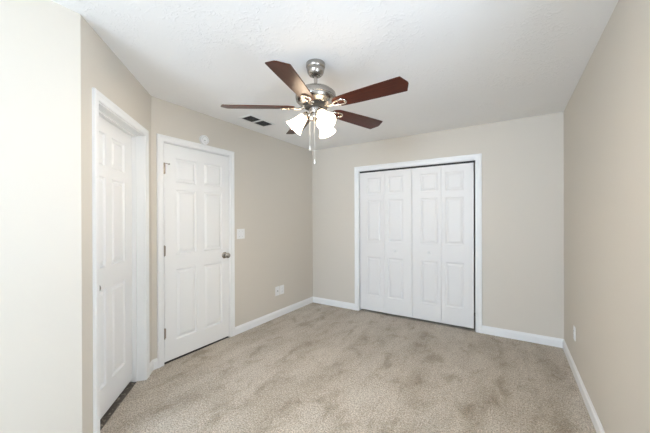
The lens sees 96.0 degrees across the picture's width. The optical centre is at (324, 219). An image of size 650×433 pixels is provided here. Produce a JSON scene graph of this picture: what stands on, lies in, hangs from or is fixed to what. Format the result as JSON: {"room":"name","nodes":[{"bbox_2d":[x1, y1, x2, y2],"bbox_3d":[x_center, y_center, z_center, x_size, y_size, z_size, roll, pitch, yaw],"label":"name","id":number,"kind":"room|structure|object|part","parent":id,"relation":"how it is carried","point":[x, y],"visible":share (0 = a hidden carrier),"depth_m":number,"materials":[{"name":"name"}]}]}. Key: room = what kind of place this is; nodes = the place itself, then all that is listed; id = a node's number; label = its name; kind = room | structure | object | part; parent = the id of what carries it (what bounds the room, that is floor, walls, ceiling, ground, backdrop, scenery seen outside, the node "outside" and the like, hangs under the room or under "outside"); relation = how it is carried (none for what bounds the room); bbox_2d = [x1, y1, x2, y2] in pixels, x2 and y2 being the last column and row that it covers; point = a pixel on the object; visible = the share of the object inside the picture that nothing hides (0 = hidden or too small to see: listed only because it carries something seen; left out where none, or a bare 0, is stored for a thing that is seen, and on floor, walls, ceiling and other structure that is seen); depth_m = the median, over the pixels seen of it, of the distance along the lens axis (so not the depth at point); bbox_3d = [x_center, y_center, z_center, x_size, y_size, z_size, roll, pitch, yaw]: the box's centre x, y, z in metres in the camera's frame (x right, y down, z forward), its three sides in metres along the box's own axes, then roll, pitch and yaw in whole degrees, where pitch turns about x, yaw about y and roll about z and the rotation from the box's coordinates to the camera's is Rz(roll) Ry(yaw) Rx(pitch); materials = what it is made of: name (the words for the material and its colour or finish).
{"room":"empty bedroom","nodes":[
{"label":"empty bedroom","id":0,"kind":"room"},
{"bbox_2d":[0,0,81,432],"bbox_3d":[-2.353,0.129,0.028,0.120,2.440,3.723,0,0,32],"label":"wall","id":1,"kind":"structure","parent":0,"point":[41,263],"depth_m":1.43,"materials":[{"name":"beige paint"}]},
{"bbox_2d":[80,14,151,432],"bbox_3d":[-1.494,0.124,2.121,0.120,2.440,1.166,0,0,-13],"label":"wall","id":2,"kind":"structure","parent":0,"point":[102,70],"depth_m":1.66,"materials":[{"name":"beige paint"}]},
{"bbox_2d":[99,116,131,418],"bbox_3d":[-1.499,0.313,2.066,0.093,2.002,0.719,0,0,-13],"label":"door","id":3,"kind":"structure","parent":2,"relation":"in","point":[115,156],"depth_m":2.13,"materials":[{"name":"white paint"}]},
{"bbox_2d":[92,87,149,432],"bbox_3d":[-1.477,0.296,2.071,0.148,2.096,0.847,0,0,-13],"label":"door frame","id":4,"kind":"structure","parent":2,"relation":"attached to","point":[102,106],"depth_m":2.41,"materials":[{"name":"white paint"}]},
{"bbox_2d":[150,360,153,374],"bbox_3d":[-1.521,1.298,2.554,0.013,0.091,0.112,0,0,-13],"label":"baseboard","id":5,"kind":"structure","parent":2,"relation":"attached to","point":[151,362],"depth_m":2.56,"materials":[{"name":"white paint"}]},
{"bbox_2d":[151,96,312,359],"bbox_3d":[-0.740,0.119,3.981,0.120,2.440,3.384,0,0,32],"label":"wall","id":6,"kind":"structure","parent":0,"point":[273,176],"depth_m":3.72,"materials":[{"name":"beige paint"}]},
{"bbox_2d":[153,358,157,369],"bbox_3d":[-1.522,1.298,2.622,0.013,0.091,0.045,0,0,32],"label":"baseboard","id":7,"kind":"structure","parent":6,"relation":"attached to","point":[155,361],"depth_m":2.62,"materials":[{"name":"white paint"}]},
{"bbox_2d":[156,133,234,367],"bbox_3d":[-1.327,0.284,3.036,0.133,2.116,0.870,0,0,32],"label":"door frame","id":8,"kind":"structure","parent":6,"relation":"attached to","point":[161,139],"depth_m":2.69,"materials":[{"name":"white paint"}]},
{"bbox_2d":[163,143,229,361],"bbox_3d":[-1.273,0.308,2.997,0.108,2.027,0.747,0,0,32],"label":"door","id":9,"kind":"structure","parent":6,"relation":"in","point":[196,182],"depth_m":2.97,"materials":[{"name":"white paint"}]},
{"bbox_3d":[-1.092,0.401,3.249,0.073,0.071,0.071,0,0,32],"label":"knob","id":10,"kind":"part","parent":9,"relation":"part of","materials":[{"name":"silver metal"}]},
{"bbox_2d":[199,135,208,144],"bbox_3d":[-1.250,-0.823,3.038,0.036,0.102,0.102,0,0,32],"label":"smoke detector","id":11,"kind":"object","parent":6,"relation":"attached to","point":[203,139],"visible":1,"depth_m":3.02,"materials":[{"name":"white plastic"}]},
{"bbox_2d":[237,229,244,238],"bbox_3d":[-0.991,0.173,3.460,0.017,0.118,0.116,0,0,32],"label":"light switch","id":12,"kind":"object","parent":6,"relation":"attached to","point":[240,232],"visible":1,"depth_m":3.46,"materials":[{"name":"white plastic"}]},
{"bbox_2d":[235,297,312,334],"bbox_3d":[-0.618,1.293,4.046,0.013,0.091,1.589,0,0,32],"label":"baseboard","id":13,"kind":"structure","parent":6,"relation":"attached to","point":[244,327],"depth_m":3.88,"materials":[{"name":"white paint"}]},
{"bbox_2d":[275,286,279,295],"bbox_3d":[-0.646,0.982,4.000,0.017,0.124,0.084,0,0,32],"label":"wall plate","id":14,"kind":"object","parent":6,"relation":"attached to","point":[277,289],"visible":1,"depth_m":4.00,"materials":[{"name":"white plastic"}]},
{"bbox_2d":[280,285,283,294],"bbox_3d":[-0.599,0.982,4.082,0.009,0.124,0.084,0,0,32],"label":"wall outlet","id":15,"kind":"object","parent":6,"relation":"attached to","point":[281,286],"visible":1,"depth_m":4.08,"materials":[{"name":"white plastic"}]},
{"bbox_2d":[51,0,618,150],"bbox_3d":[-0.890,-1.147,1.530,4.301,0.100,7.874,0,0,32],"label":"ceiling","id":16,"kind":"structure","parent":0,"point":[464,63],"depth_m":1.93,"materials":[{"name":"white paint"}]},
{"bbox_2d":[239,114,274,126],"bbox_3d":[-0.757,-1.096,3.277,0.184,0.007,0.384,0,0,32],"label":"ceiling vent","id":17,"kind":"object","parent":16,"relation":"in","point":[250,118],"visible":1,"depth_m":3.26,"materials":[{"name":"white plastic"}]},
{"bbox_2d":[221,59,408,163],"bbox_3d":[-0.113,-0.740,2.058,1.224,0.720,1.259,0,0,0],"label":"ceiling fan","id":18,"kind":"object","parent":16,"relation":"hanging from","point":[315,97],"visible":1,"depth_m":1.97,"materials":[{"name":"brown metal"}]},
{"bbox_3d":[-0.468,-0.786,2.050,0.515,0.006,0.142,0,12,-2],"label":"blade","id":19,"kind":"part","parent":18,"relation":"part of","materials":[{"name":"brown wood"}]},
{"bbox_3d":[-0.174,-0.779,1.679,0.142,0.006,0.515,12,4,15],"label":"blade","id":20,"kind":"part","parent":18,"relation":"part of","materials":[{"name":"brown wood"}]},
{"bbox_3d":[-0.207,-0.673,2.062,0.145,0.151,0.126,0,0,31],"label":"lamp shade","id":21,"kind":"part","parent":18,"relation":"part of","materials":[{"name":"white glass"}]},
{"bbox_3d":[-0.205,-0.785,2.444,0.142,0.006,0.515,-13,4,-20],"label":"blade","id":22,"kind":"part","parent":18,"relation":"part of","materials":[{"name":"brown wood"}]},
{"bbox_3d":[-0.128,-0.734,2.069,0.077,0.055,0.055,0,0,0],"label":"light arm","id":23,"kind":"part","parent":18,"relation":"part of","materials":[{"name":"silver metal"}]},
{"bbox_3d":[-0.014,-0.693,1.966,0.047,0.081,0.077,0,0,-40],"label":"bulb","id":24,"kind":"part","parent":18,"relation":"part of","materials":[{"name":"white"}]},
{"bbox_3d":[0.009,-0.673,1.946,0.127,0.151,0.145,0,0,0],"label":"lamp shade","id":25,"kind":"part","parent":18,"relation":"part of","materials":[{"name":"white glass"}]},
{"bbox_3d":[0.017,-0.673,2.183,0.128,0.151,0.144,0,0,0],"label":"lamp shade","id":26,"kind":"part","parent":18,"relation":"part of","materials":[{"name":"white glass"}]},
{"bbox_3d":[0.250,-0.789,2.316,0.515,0.006,0.142,0,-12,-38],"label":"blade","id":27,"kind":"part","parent":18,"relation":"part of","materials":[{"name":"brown wood"}]},
{"bbox_3d":[0.269,-0.791,1.843,0.515,0.006,0.142,-1,-12,34],"label":"blade","id":28,"kind":"part","parent":18,"relation":"part of","materials":[{"name":"brown wood"}]},
{"bbox_2d":[100,302,595,432],"bbox_3d":[-0.882,1.393,1.533,4.301,0.100,7.874,0,0,32],"label":"floor","id":29,"kind":"structure","parent":0,"point":[313,367],"depth_m":2.39,"materials":[{"name":"beige carpet"}]},
{"bbox_2d":[100,382,135,430],"bbox_3d":[-1.565,1.345,2.052,0.182,0.008,0.723,0,0,-13],"label":"threshold","id":30,"kind":"object","parent":29,"relation":"on","point":[117,402],"visible":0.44,"depth_m":2.12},
{"bbox_2d":[164,336,227,363],"bbox_3d":[-1.386,1.343,3.078,0.234,0.008,0.740,0,0,32],"label":"threshold","id":31,"kind":"object","parent":29,"relation":"on","point":[227,336],"visible":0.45,"depth_m":2.97,"materials":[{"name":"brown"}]},
{"bbox_2d":[312,112,563,338],"bbox_3d":[1.165,0.113,3.921,3.261,2.440,0.120,0,0,32],"label":"wall","id":32,"kind":"structure","parent":0,"point":[523,158],"depth_m":3.32,"materials":[{"name":"beige paint"}]},
{"bbox_2d":[313,297,354,309],"bbox_3d":[0.120,1.290,4.511,0.759,0.091,0.013,0,0,32],"label":"baseboard","id":33,"kind":"structure","parent":32,"relation":"attached to","point":[347,305],"depth_m":4.49,"materials":[{"name":"white paint"}]},
{"bbox_2d":[360,169,411,316],"bbox_3d":[0.830,0.316,4.077,0.753,1.975,0.062,0,0,32],"label":"door","id":34,"kind":"structure","parent":32,"relation":"in","point":[385,196],"depth_m":4.06,"materials":[{"name":"white paint"}]},
{"bbox_2d":[360,161,474,172],"bbox_3d":[1.155,-0.686,3.897,1.510,0.022,0.037,0,0,32],"label":"door track","id":35,"kind":"object","parent":32,"relation":"attached to","point":[465,161],"visible":0.79,"depth_m":3.82,"materials":[{"name":"grey metal"}]},
{"bbox_2d":[354,153,481,332],"bbox_3d":[1.165,0.283,3.909,1.654,2.100,0.133,0,0,32],"label":"door frame","id":36,"kind":"structure","parent":32,"relation":"attached to","point":[477,158],"depth_m":3.56,"materials":[{"name":"white paint"}]},
{"bbox_2d":[412,163,473,327],"bbox_3d":[1.460,0.315,3.677,0.730,1.975,0.062,0,0,32],"label":"door","id":37,"kind":"structure","parent":32,"relation":"in","point":[442,196],"depth_m":3.67,"materials":[{"name":"white paint"}]},
{"bbox_2d":[482,325,562,347],"bbox_3d":[2.152,1.285,3.219,0.748,0.091,0.013,0,0,32],"label":"baseboard","id":38,"kind":"structure","parent":32,"relation":"attached to","point":[534,338],"depth_m":3.20,"materials":[{"name":"white paint"}]},
{"bbox_2d":[564,0,649,432],"bbox_3d":[0.857,0.119,0.377,0.120,2.440,7.754,0,0,32],"label":"wall","id":39,"kind":"structure","parent":0,"point":[607,113],"depth_m":1.57,"materials":[{"name":"beige paint"}]},
{"bbox_2d":[573,325,575,340],"bbox_3d":[2.142,0.980,2.514,0.009,0.116,0.072,0,0,32],"label":"wall outlet","id":40,"kind":"object","parent":39,"relation":"attached to","point":[574,328],"visible":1,"depth_m":2.50,"materials":[{"name":"white plastic"}]},
{"bbox_2d":[563,339,604,432],"bbox_3d":[0.622,1.294,0.127,0.013,0.091,6.874,0,0,32],"label":"baseboard","id":41,"kind":"structure","parent":39,"relation":"attached to","point":[594,417],"depth_m":2.14,"materials":[{"name":"white paint"}]}
]}

